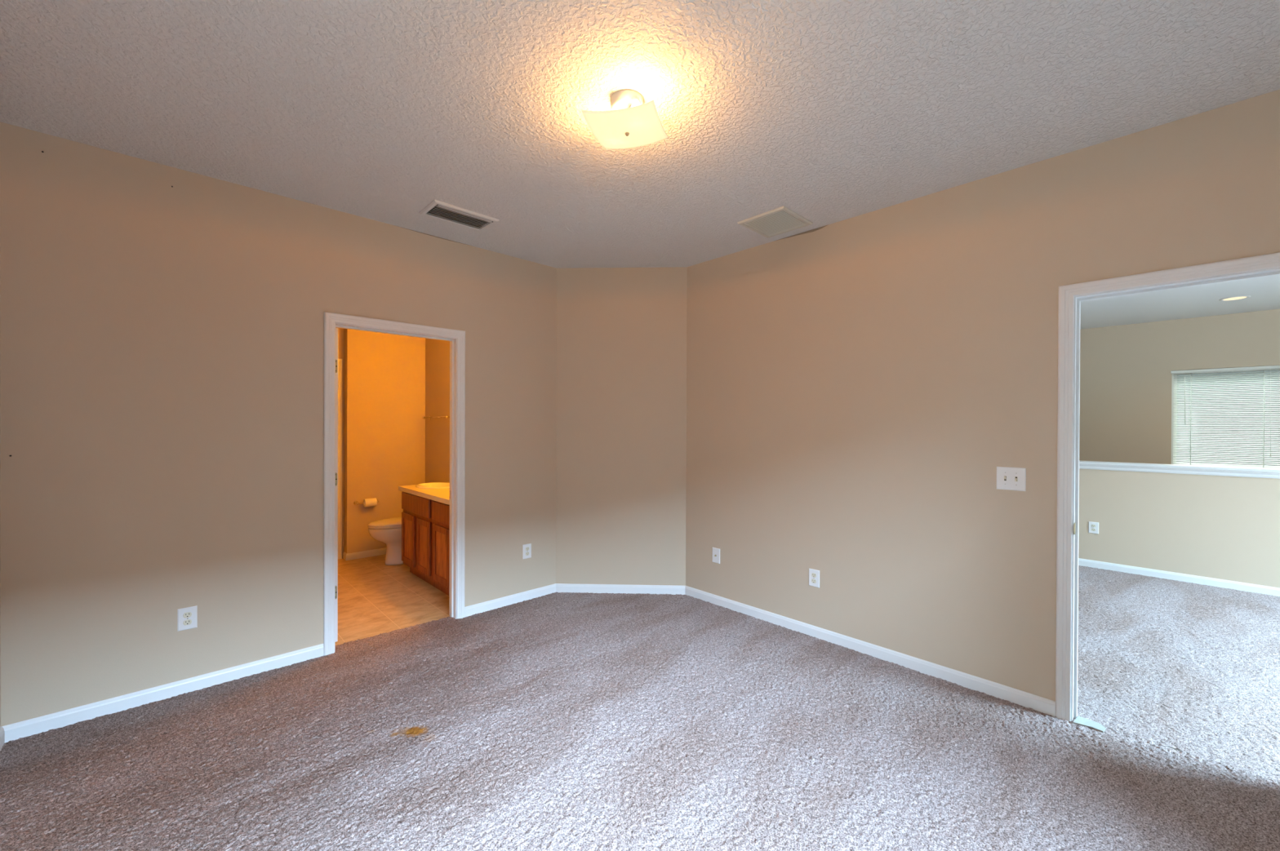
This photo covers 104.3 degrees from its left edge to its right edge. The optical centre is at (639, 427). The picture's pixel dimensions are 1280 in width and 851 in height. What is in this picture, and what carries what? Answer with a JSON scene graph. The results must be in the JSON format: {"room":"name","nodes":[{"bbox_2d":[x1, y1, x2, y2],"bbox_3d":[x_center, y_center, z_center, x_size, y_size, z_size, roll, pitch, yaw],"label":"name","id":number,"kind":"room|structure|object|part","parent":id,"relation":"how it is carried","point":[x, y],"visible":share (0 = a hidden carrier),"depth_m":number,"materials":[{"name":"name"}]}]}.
{"room":"empty bedroom","nodes":[
{"label":"empty bedroom","id":0,"kind":"room"},
{"bbox_2d":[0,338,0,728],"bbox_3d":[-1.244,0.054,0.454,0.115,2.773,4.703,0,0,-44],"label":"wall","id":1,"kind":"structure","parent":0,"point":[0,339],"depth_m":2.19,"materials":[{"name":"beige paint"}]},
{"bbox_2d":[0,727,4,751],"bbox_3d":[-1.243,1.379,0.545,0.012,0.078,4.588,0,0,-44],"label":"baseboard","id":2,"kind":"structure","parent":1,"relation":"attached to","point":[2,730],"depth_m":2.18,"materials":[{"name":"white paint"}]},
{"bbox_2d":[0,121,556,726],"bbox_3d":[-1.849,0.040,3.205,3.036,2.773,0.115,0,0,-44],"label":"wall","id":3,"kind":"structure","parent":0,"point":[162,344],"depth_m":2.63,"materials":[{"name":"beige paint"}]},
{"bbox_2d":[0,644,324,743],"bbox_3d":[-2.382,1.366,2.620,1.227,0.078,0.012,0,0,-44],"label":"baseboard","id":4,"kind":"structure","parent":3,"relation":"attached to","point":[27,728],"depth_m":2.52,"materials":[{"name":"white paint"}]},
{"bbox_2d":[177,605,197,631],"bbox_3d":[-2.384,1.009,2.619,0.077,0.116,0.007,0,0,-44],"label":"wall outlet","id":5,"kind":"object","parent":3,"relation":"attached to","point":[187,618],"visible":1,"depth_m":2.62,"materials":[{"name":"white plastic"}]},
{"bbox_2d":[182,619,191,626],"bbox_3d":[-2.382,1.028,2.617,0.034,0.027,0.003,0,0,-44],"label":"receptacle","id":6,"kind":"object","parent":5,"relation":"attached to","point":[185,622],"depth_m":2.62,"materials":[{"name":"grey plastic"}]},
{"bbox_2d":[182,612,191,617],"bbox_3d":[-2.382,0.990,2.617,0.034,0.027,0.003,0,0,-44],"label":"receptacle","id":7,"kind":"object","parent":5,"relation":"attached to","point":[185,615],"depth_m":2.62,"materials":[{"name":"grey plastic"}]},
{"bbox_2d":[323,311,465,656],"bbox_3d":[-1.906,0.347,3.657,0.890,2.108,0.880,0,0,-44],"label":"door frame","id":8,"kind":"structure","parent":3,"relation":"in","point":[456,338],"depth_m":3.27,"materials":[{"name":"white paint"}]},
{"bbox_2d":[397,226,469,245],"bbox_3d":[-1.436,-1.343,3.507,0.560,0.006,0.001,0,0,-44],"label":"trim","id":9,"kind":"structure","parent":3,"relation":"attached to","point":[397,226],"depth_m":3.50,"materials":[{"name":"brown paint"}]},
{"bbox_2d":[464,583,555,617],"bbox_3d":[-1.002,1.366,3.935,0.803,0.078,0.012,0,0,-44],"label":"baseboard","id":10,"kind":"structure","parent":3,"relation":"attached to","point":[491,605],"depth_m":3.90,"materials":[{"name":"white paint"}]},
{"bbox_2d":[522,543,531,559],"bbox_3d":[-0.912,1.005,4.021,0.077,0.116,0.007,0,0,-44],"label":"wall outlet","id":11,"kind":"object","parent":3,"relation":"attached to","point":[526,548],"visible":1,"depth_m":4.02,"materials":[{"name":"white plastic"}]},
{"bbox_2d":[335,327,344,558],"bbox_3d":[-3.843,0.041,4.696,1.816,2.803,0.150,0,0,-44],"label":"wall","id":12,"kind":"structure","parent":0,"point":[340,331],"depth_m":5.26,"materials":[{"name":"beige paint"}]},
{"bbox_2d":[337,359,342,559],"bbox_3d":[-3.443,0.336,4.963,0.827,2.110,0.018,0,0,-44],"label":"door","id":13,"kind":"structure","parent":12,"relation":"in","point":[340,361],"depth_m":5.23,"materials":[{"name":"white paint"}]},
{"bbox_2d":[342,551,346,560],"bbox_3d":[-3.099,1.361,5.223,0.012,0.078,0.127,0,0,-44],"label":"baseboard","id":14,"kind":"structure","parent":12,"relation":"attached to","point":[344,553],"depth_m":5.23,"materials":[{"name":"white paint"}]},
{"bbox_2d":[344,328,425,553],"bbox_3d":[-2.816,0.042,5.595,0.911,2.803,0.265,0,0,-44],"label":"wall","id":15,"kind":"structure","parent":0,"point":[384,374],"depth_m":5.40,"materials":[{"name":"beige paint"}]},
{"bbox_2d":[346,547,386,560],"bbox_3d":[-2.772,1.361,5.456,0.808,0.078,0.012,0,0,-44],"label":"baseboard","id":16,"kind":"structure","parent":15,"relation":"attached to","point":[358,555],"depth_m":5.30,"materials":[{"name":"white paint"}]},
{"bbox_2d":[353,499,378,505],"bbox_3d":[-2.902,0.801,5.282,0.241,0.048,0.078,0,0,-44],"label":"toilet paper holder","id":17,"kind":"object","parent":15,"relation":"attached to","point":[355,503],"visible":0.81,"depth_m":5.22,"materials":[{"name":"silver metal"}]},
{"bbox_2d":[363,497,377,507],"bbox_3d":[-2.866,0.801,5.279,0.111,0.087,0.087,0,0,-44],"label":"toilet paper roll","id":18,"kind":"object","parent":17,"relation":"on","point":[368,502],"visible":1,"depth_m":5.25,"materials":[{"name":"white paper"}]},
{"bbox_2d":[425,338,449,483],"bbox_3d":[-1.675,0.049,4.975,0.115,2.803,2.207,0,0,-44],"label":"wall","id":19,"kind":"structure","parent":0,"point":[437,352],"depth_m":5.48,"materials":[{"name":"beige paint"}]},
{"bbox_2d":[422,415,449,420],"bbox_3d":[-2.191,-0.105,5.371,0.084,0.052,0.692,0,0,-44],"label":"towel bar","id":20,"kind":"object","parent":19,"relation":"attached to","point":[429,417],"visible":0.75,"depth_m":5.32,"materials":[{"name":"silver metal"}]},
{"bbox_3d":[-2.211,-0.105,5.352,0.016,0.016,0.640,0,0,-44],"label":"rail","id":21,"kind":"part","parent":20,"relation":"part of","materials":[{"name":"silver metal"}]},
{"bbox_2d":[555,266,687,586],"bbox_3d":[-0.160,0.043,4.238,1.234,2.773,0.096,0,0,2],"label":"wall","id":22,"kind":"structure","parent":0,"point":[621,382],"depth_m":4.19,"materials":[{"name":"beige paint"}]},
{"bbox_2d":[555,583,685,595],"bbox_3d":[-0.166,1.368,4.190,1.100,0.078,0.012,0,0,2],"label":"baseboard","id":23,"kind":"structure","parent":22,"relation":"attached to","point":[560,588],"depth_m":4.18,"materials":[{"name":"white paint"}]},
{"bbox_2d":[0,554,1279,850],"bbox_3d":[1.606,1.440,2.826,7.515,0.065,10.490,0,0,-44],"label":"floor","id":24,"kind":"structure","parent":0,"point":[556,722],"depth_m":2.20,"materials":[{"name":"carpet"}]},
{"bbox_2d":[367,517,403,565],"bbox_3d":[-2.435,1.051,5.164,0.708,0.686,0.446,0,0,-44],"label":"toilet","id":25,"kind":"object","parent":24,"relation":"on","point":[388,531],"visible":0.38,"depth_m":4.96,"materials":[{"name":"white ceramic"}]},
{"bbox_3d":[-2.515,0.991,5.087,0.483,0.018,0.368,0,0,-44],"label":"seat","id":26,"kind":"part","parent":25,"relation":"part of","materials":[{"name":"white plastic"}]},
{"bbox_3d":[-2.512,0.966,5.090,0.494,0.030,0.370,0,0,-44],"label":"lid","id":27,"kind":"part","parent":25,"relation":"part of","materials":[{"name":"white ceramic"}]},
{"bbox_2d":[401,492,449,595],"bbox_3d":[-1.644,1.003,4.464,0.540,0.794,1.280,0,0,-44],"label":"vanity cabinet","id":28,"kind":"object","parent":24,"relation":"on","point":[425,522],"visible":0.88,"depth_m":4.30,"materials":[{"name":"red wood"}]},
{"bbox_3d":[-2.151,1.041,4.625,0.009,0.362,0.217,0,0,-44],"label":"door panel","id":29,"kind":"part","parent":28,"relation":"part of","materials":[{"name":"red wood"}]},
{"bbox_3d":[-2.154,1.041,4.623,0.019,0.462,0.317,0,0,-44],"label":"door","id":30,"kind":"part","parent":28,"relation":"part of","materials":[{"name":"red wood"}]},
{"bbox_3d":[-2.029,0.699,4.491,0.019,0.160,0.677,0,0,-44],"label":"drawer","id":31,"kind":"part","parent":28,"relation":"part of","materials":[{"name":"red wood"}]},
{"bbox_3d":[-1.891,1.043,4.353,0.009,0.362,0.195,0,0,-44],"label":"door panel","id":32,"kind":"part","parent":28,"relation":"part of","materials":[{"name":"red wood"}]},
{"bbox_3d":[-1.894,1.043,4.350,0.019,0.462,0.295,0,0,-44],"label":"door","id":33,"kind":"part","parent":28,"relation":"part of","materials":[{"name":"red wood"}]},
{"bbox_2d":[398,482,449,505],"bbox_3d":[-1.647,0.586,4.454,0.561,0.039,1.315,0,0,-44],"label":"countertop","id":34,"kind":"structure","parent":28,"relation":"on","point":[442,495],"depth_m":4.33,"materials":[{"name":"beige"}]},
{"bbox_2d":[415,482,449,488],"bbox_3d":[-1.942,0.615,4.737,0.342,0.131,0.452,0,0,-44],"label":"sink basin","id":35,"kind":"object","parent":34,"relation":"in","point":[431,485],"visible":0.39,"depth_m":4.87,"materials":[{"name":"white ceramic"}]},
{"bbox_3d":[-1.591,0.702,4.032,0.019,0.160,0.455,0,0,-44],"label":"drawer","id":36,"kind":"part","parent":28,"relation":"part of","materials":[{"name":"red wood"}]},
{"bbox_3d":[-1.621,1.045,4.063,0.019,0.462,0.337,0,0,-44],"label":"door","id":37,"kind":"part","parent":28,"relation":"part of","materials":[{"name":"red wood"}]},
{"bbox_3d":[-1.618,1.045,4.066,0.009,0.362,0.237,0,0,-44],"label":"door panel","id":38,"kind":"part","parent":28,"relation":"part of","materials":[{"name":"red wood"}]},
{"bbox_2d":[1072,716,1106,733],"bbox_3d":[2.138,1.413,2.364,0.087,0.005,0.112,0,0,-44],"label":"pad","id":39,"kind":"object","parent":24,"relation":"on","point":[1080,721],"visible":1,"depth_m":2.36,"materials":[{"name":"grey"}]},
{"bbox_2d":[0,0,1279,329],"bbox_3d":[3.320,-1.349,2.651,9.755,0.050,7.903,0,0,-44],"label":"ceiling","id":40,"kind":"structure","parent":0,"point":[828,112],"depth_m":2.01,"materials":[{"name":"white paint"}]},
{"bbox_2d":[418,199,499,231],"bbox_3d":[-1.147,-1.334,3.163,0.414,0.018,0.252,0,0,-44],"label":"ceiling vent","id":41,"kind":"object","parent":40,"relation":"in","point":[437,210],"visible":1,"depth_m":3.14,"materials":[{"name":"white metal"}]},
{"bbox_3d":[-1.205,-1.332,3.224,0.348,0.013,0.020,0,0,-44],"label":"blade","id":42,"kind":"part","parent":41,"relation":"part of","materials":[{"name":"white metal"}]},
{"bbox_3d":[-1.188,-1.332,3.207,0.348,0.013,0.020,0,0,-44],"label":"blade","id":43,"kind":"part","parent":41,"relation":"part of","materials":[{"name":"white metal"}]},
{"bbox_3d":[-1.172,-1.332,3.190,0.348,0.013,0.020,0,0,-44],"label":"blade","id":44,"kind":"part","parent":41,"relation":"part of","materials":[{"name":"white metal"}]},
{"bbox_3d":[-1.156,-1.332,3.173,0.348,0.013,0.020,0,0,-44],"label":"blade","id":45,"kind":"part","parent":41,"relation":"part of","materials":[{"name":"white metal"}]},
{"bbox_3d":[-1.140,-1.332,3.156,0.348,0.013,0.020,0,0,-44],"label":"blade","id":46,"kind":"part","parent":41,"relation":"part of","materials":[{"name":"white metal"}]},
{"bbox_3d":[-1.124,-1.332,3.139,0.348,0.013,0.020,0,0,-44],"label":"blade","id":47,"kind":"part","parent":41,"relation":"part of","materials":[{"name":"white metal"}]},
{"bbox_3d":[-1.107,-1.331,3.122,0.348,0.013,0.020,0,0,-44],"label":"blade","id":48,"kind":"part","parent":41,"relation":"part of","materials":[{"name":"white metal"}]},
{"bbox_3d":[-1.091,-1.331,3.105,0.348,0.007,0.039,0,0,-44],"label":"blade","id":49,"kind":"part","parent":41,"relation":"part of","materials":[{"name":"white metal"}]},
{"bbox_2d":[581,88,668,148],"bbox_3d":[-0.052,-1.262,2.029,0.286,0.145,0.286,0,0,14],"label":"ceiling light","id":50,"kind":"object","parent":40,"relation":"attached to","point":[630,122],"visible":1,"depth_m":1.98,"materials":[{"name":"white glass"}]},
{"bbox_3d":[-0.015,-1.271,1.973,0.042,0.052,0.042,0,0,-44],"label":"bulb","id":51,"kind":"part","parent":50,"relation":"part of","materials":[{"name":"white glass"}]},
{"bbox_2d":[737,205,813,238],"bbox_3d":[0.881,-1.329,3.243,0.361,0.014,0.339,0,0,-44],"label":"ceiling vent","id":52,"kind":"object","parent":40,"relation":"in","point":[780,220],"visible":1,"depth_m":3.22,"materials":[{"name":"beige metal"}]},
{"bbox_3d":[0.777,-1.327,3.144,0.003,0.006,0.281,0,0,-44],"label":"blade","id":53,"kind":"part","parent":52,"relation":"part of","materials":[{"name":"white metal"}]},
{"bbox_3d":[0.790,-1.327,3.156,0.003,0.006,0.281,0,0,-44],"label":"blade","id":54,"kind":"part","parent":52,"relation":"part of","materials":[{"name":"white metal"}]},
{"bbox_3d":[0.802,-1.327,3.168,0.003,0.006,0.281,0,0,-44],"label":"blade","id":55,"kind":"part","parent":52,"relation":"part of","materials":[{"name":"beige metal"}]},
{"bbox_3d":[0.815,-1.327,3.180,0.003,0.006,0.281,0,0,-44],"label":"blade","id":56,"kind":"part","parent":52,"relation":"part of","materials":[{"name":"beige metal"}]},
{"bbox_3d":[0.827,-1.327,3.192,0.003,0.006,0.281,0,0,-44],"label":"blade","id":57,"kind":"part","parent":52,"relation":"part of","materials":[{"name":"beige metal"}]},
{"bbox_3d":[0.840,-1.327,3.204,0.003,0.006,0.281,0,0,-44],"label":"blade","id":58,"kind":"part","parent":52,"relation":"part of","materials":[{"name":"beige metal"}]},
{"bbox_3d":[0.852,-1.327,3.216,0.003,0.006,0.281,0,0,-44],"label":"blade","id":59,"kind":"part","parent":52,"relation":"part of","materials":[{"name":"beige metal"}]},
{"bbox_3d":[0.865,-1.327,3.228,0.003,0.006,0.281,0,0,-44],"label":"blade","id":60,"kind":"part","parent":52,"relation":"part of","materials":[{"name":"beige metal"}]},
{"bbox_3d":[0.877,-1.327,3.239,0.003,0.006,0.281,0,0,-44],"label":"blade","id":61,"kind":"part","parent":52,"relation":"part of","materials":[{"name":"beige metal"}]},
{"bbox_3d":[0.889,-1.327,3.251,0.003,0.006,0.281,0,0,-44],"label":"blade","id":62,"kind":"part","parent":52,"relation":"part of","materials":[{"name":"beige metal"}]},
{"bbox_3d":[0.902,-1.327,3.263,0.003,0.006,0.281,0,0,-44],"label":"blade","id":63,"kind":"part","parent":52,"relation":"part of","materials":[{"name":"beige metal"}]},
{"bbox_3d":[0.914,-1.327,3.275,0.003,0.006,0.281,0,0,-44],"label":"blade","id":64,"kind":"part","parent":52,"relation":"part of","materials":[{"name":"beige metal"}]},
{"bbox_3d":[0.927,-1.327,3.287,0.003,0.006,0.281,0,0,-44],"label":"blade","id":65,"kind":"part","parent":52,"relation":"part of","materials":[{"name":"beige metal"}]},
{"bbox_3d":[0.939,-1.327,3.299,0.003,0.006,0.281,0,0,-44],"label":"blade","id":66,"kind":"part","parent":52,"relation":"part of","materials":[{"name":"beige metal"}]},
{"bbox_3d":[0.952,-1.327,3.311,0.003,0.006,0.281,0,0,-44],"label":"blade","id":67,"kind":"part","parent":52,"relation":"part of","materials":[{"name":"beige metal"}]},
{"bbox_3d":[0.964,-1.327,3.322,0.003,0.006,0.281,0,0,-44],"label":"blade","id":68,"kind":"part","parent":52,"relation":"part of","materials":[{"name":"beige metal"}]},
{"bbox_3d":[0.977,-1.327,3.334,0.003,0.006,0.281,0,0,-44],"label":"blade","id":69,"kind":"part","parent":52,"relation":"part of","materials":[{"name":"beige metal"}]},
{"bbox_3d":[0.989,-1.327,3.346,0.003,0.006,0.281,0,0,-44],"label":"blade","id":70,"kind":"part","parent":52,"relation":"part of","materials":[{"name":"beige metal"}]},
{"bbox_2d":[1219,295,1250,301],"bbox_3d":[6.098,-1.319,5.096,0.210,0.006,0.210,0,0,-44],"label":"recessed light","id":71,"kind":"object","parent":40,"relation":"in","point":[1234,298],"visible":1,"depth_m":5.08,"materials":[{"name":"white glass"}]},
{"bbox_2d":[685,89,1279,701],"bbox_3d":[2.867,0.065,1.652,0.115,2.773,7.065,0,0,-44],"label":"wall","id":72,"kind":"structure","parent":0,"point":[859,388],"depth_m":2.84,"materials":[{"name":"beige paint"}]},
{"bbox_2d":[711,547,719,564],"bbox_3d":[0.599,1.018,3.937,0.017,0.118,0.076,0,0,-44],"label":"plate","id":73,"kind":"object","parent":72,"relation":"attached to","point":[716,552],"visible":1,"depth_m":3.94,"materials":[{"name":"white plastic"}]},
{"bbox_2d":[776,224,828,240],"bbox_3d":[1.101,-1.327,3.422,0.001,0.017,0.410,0,0,-44],"label":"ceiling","id":74,"kind":"structure","parent":72,"relation":"attached to","point":[820,228],"depth_m":3.38,"materials":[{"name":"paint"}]},
{"bbox_2d":[808,568,819,588],"bbox_3d":[1.171,1.016,3.344,0.007,0.116,0.077,0,0,-44],"label":"wall outlet","id":75,"kind":"object","parent":72,"relation":"attached to","point":[814,575],"visible":1,"depth_m":3.34,"materials":[{"name":"white plastic"}]},
{"bbox_2d":[684,586,1055,717],"bbox_3d":[1.206,1.377,3.303,0.012,0.078,2.399,0,0,-44],"label":"baseboard","id":76,"kind":"structure","parent":72,"relation":"attached to","point":[1038,704],"depth_m":2.97,"materials":[{"name":"white paint"}]},
{"bbox_2d":[996,466,1026,491],"bbox_3d":[1.910,0.266,2.561,0.017,0.119,0.123,0,0,-44],"label":"light switch","id":77,"kind":"object","parent":72,"relation":"attached to","point":[1009,478],"visible":1,"depth_m":2.56,"materials":[{"name":"white plastic"}]},
{"bbox_2d":[1055,252,1279,721],"bbox_3d":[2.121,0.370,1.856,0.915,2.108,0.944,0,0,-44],"label":"door frame","id":78,"kind":"structure","parent":72,"relation":"in","point":[1071,296],"depth_m":2.40,"materials":[{"name":"white paint"}]},
{"bbox_3d":[2.096,0.491,2.397,0.047,0.056,0.002,0,0,-44],"label":"strike plate","id":79,"kind":"part","parent":78,"relation":"part of","materials":[{"name":"gold metal"}]},
{"bbox_2d":[1078,469,1279,596],"bbox_3d":[5.503,1.604,4.117,0.132,2.436,6.750,0,0,-44],"label":"wall","id":80,"kind":"structure","parent":0,"point":[1220,527],"depth_m":4.56,"materials":[{"name":"beige paint"}]},
{"bbox_2d":[1088,521,1098,534],"bbox_3d":[4.572,1.015,5.010,0.007,0.116,0.077,0,0,-44],"label":"wall outlet","id":81,"kind":"object","parent":80,"relation":"attached to","point":[1093,527],"visible":1,"depth_m":5.01,"materials":[{"name":"white plastic"}]},
{"bbox_2d":[1079,460,1279,479],"bbox_3d":[5.512,0.396,4.116,0.190,0.076,6.750,0,0,-44],"label":"trim","id":82,"kind":"structure","parent":80,"relation":"attached to","point":[1259,473],"depth_m":4.56,"materials":[{"name":"white paint"}]},
{"bbox_2d":[1079,309,1279,464],"bbox_3d":[7.132,0.751,5.663,0.150,4.143,6.750,0,0,-44],"label":"wall","id":83,"kind":"structure","parent":0,"point":[1126,375],"depth_m":6.29,"materials":[{"name":"beige paint"}]},
{"bbox_2d":[1171,368,1279,468],"bbox_3d":[7.187,-0.102,5.671,0.040,1.188,1.536,0,0,-44],"label":"window","id":84,"kind":"structure","parent":83,"relation":"in","point":[1172,375],"depth_m":6.19,"materials":[{"name":"white paint"}]},
{"bbox_2d":[1170,365,1279,468],"bbox_3d":[7.113,-0.107,5.604,0.072,1.165,1.550,0,0,-44],"label":"window blind","id":85,"kind":"object","parent":84,"relation":"attached to","point":[1270,367],"visible":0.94,"depth_m":5.84,"materials":[{"name":"white plastic"}]},
{"bbox_3d":[6.711,-0.106,6.055,0.032,1.131,0.006,0,0,-44],"label":"ladder cord","id":86,"kind":"part","parent":85,"relation":"part of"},
{"bbox_3d":[7.127,0.468,5.621,0.024,0.015,1.499,0,0,-44],"label":"rail","id":87,"kind":"part","parent":85,"relation":"part of","materials":[{"name":"white plastic"}]},
{"bbox_3d":[7.094,-0.102,5.652,0.032,1.131,0.006,0,0,-44],"label":"ladder cord","id":88,"kind":"part","parent":85,"relation":"part of","materials":[{"name":"white fabric"}]},
{"bbox_3d":[7.109,-0.166,5.601,0.017,0.994,0.017,0,0,-44],"label":"lift cord","id":89,"kind":"part","parent":85,"relation":"part of","materials":[{"name":"white fabric"}]}
]}

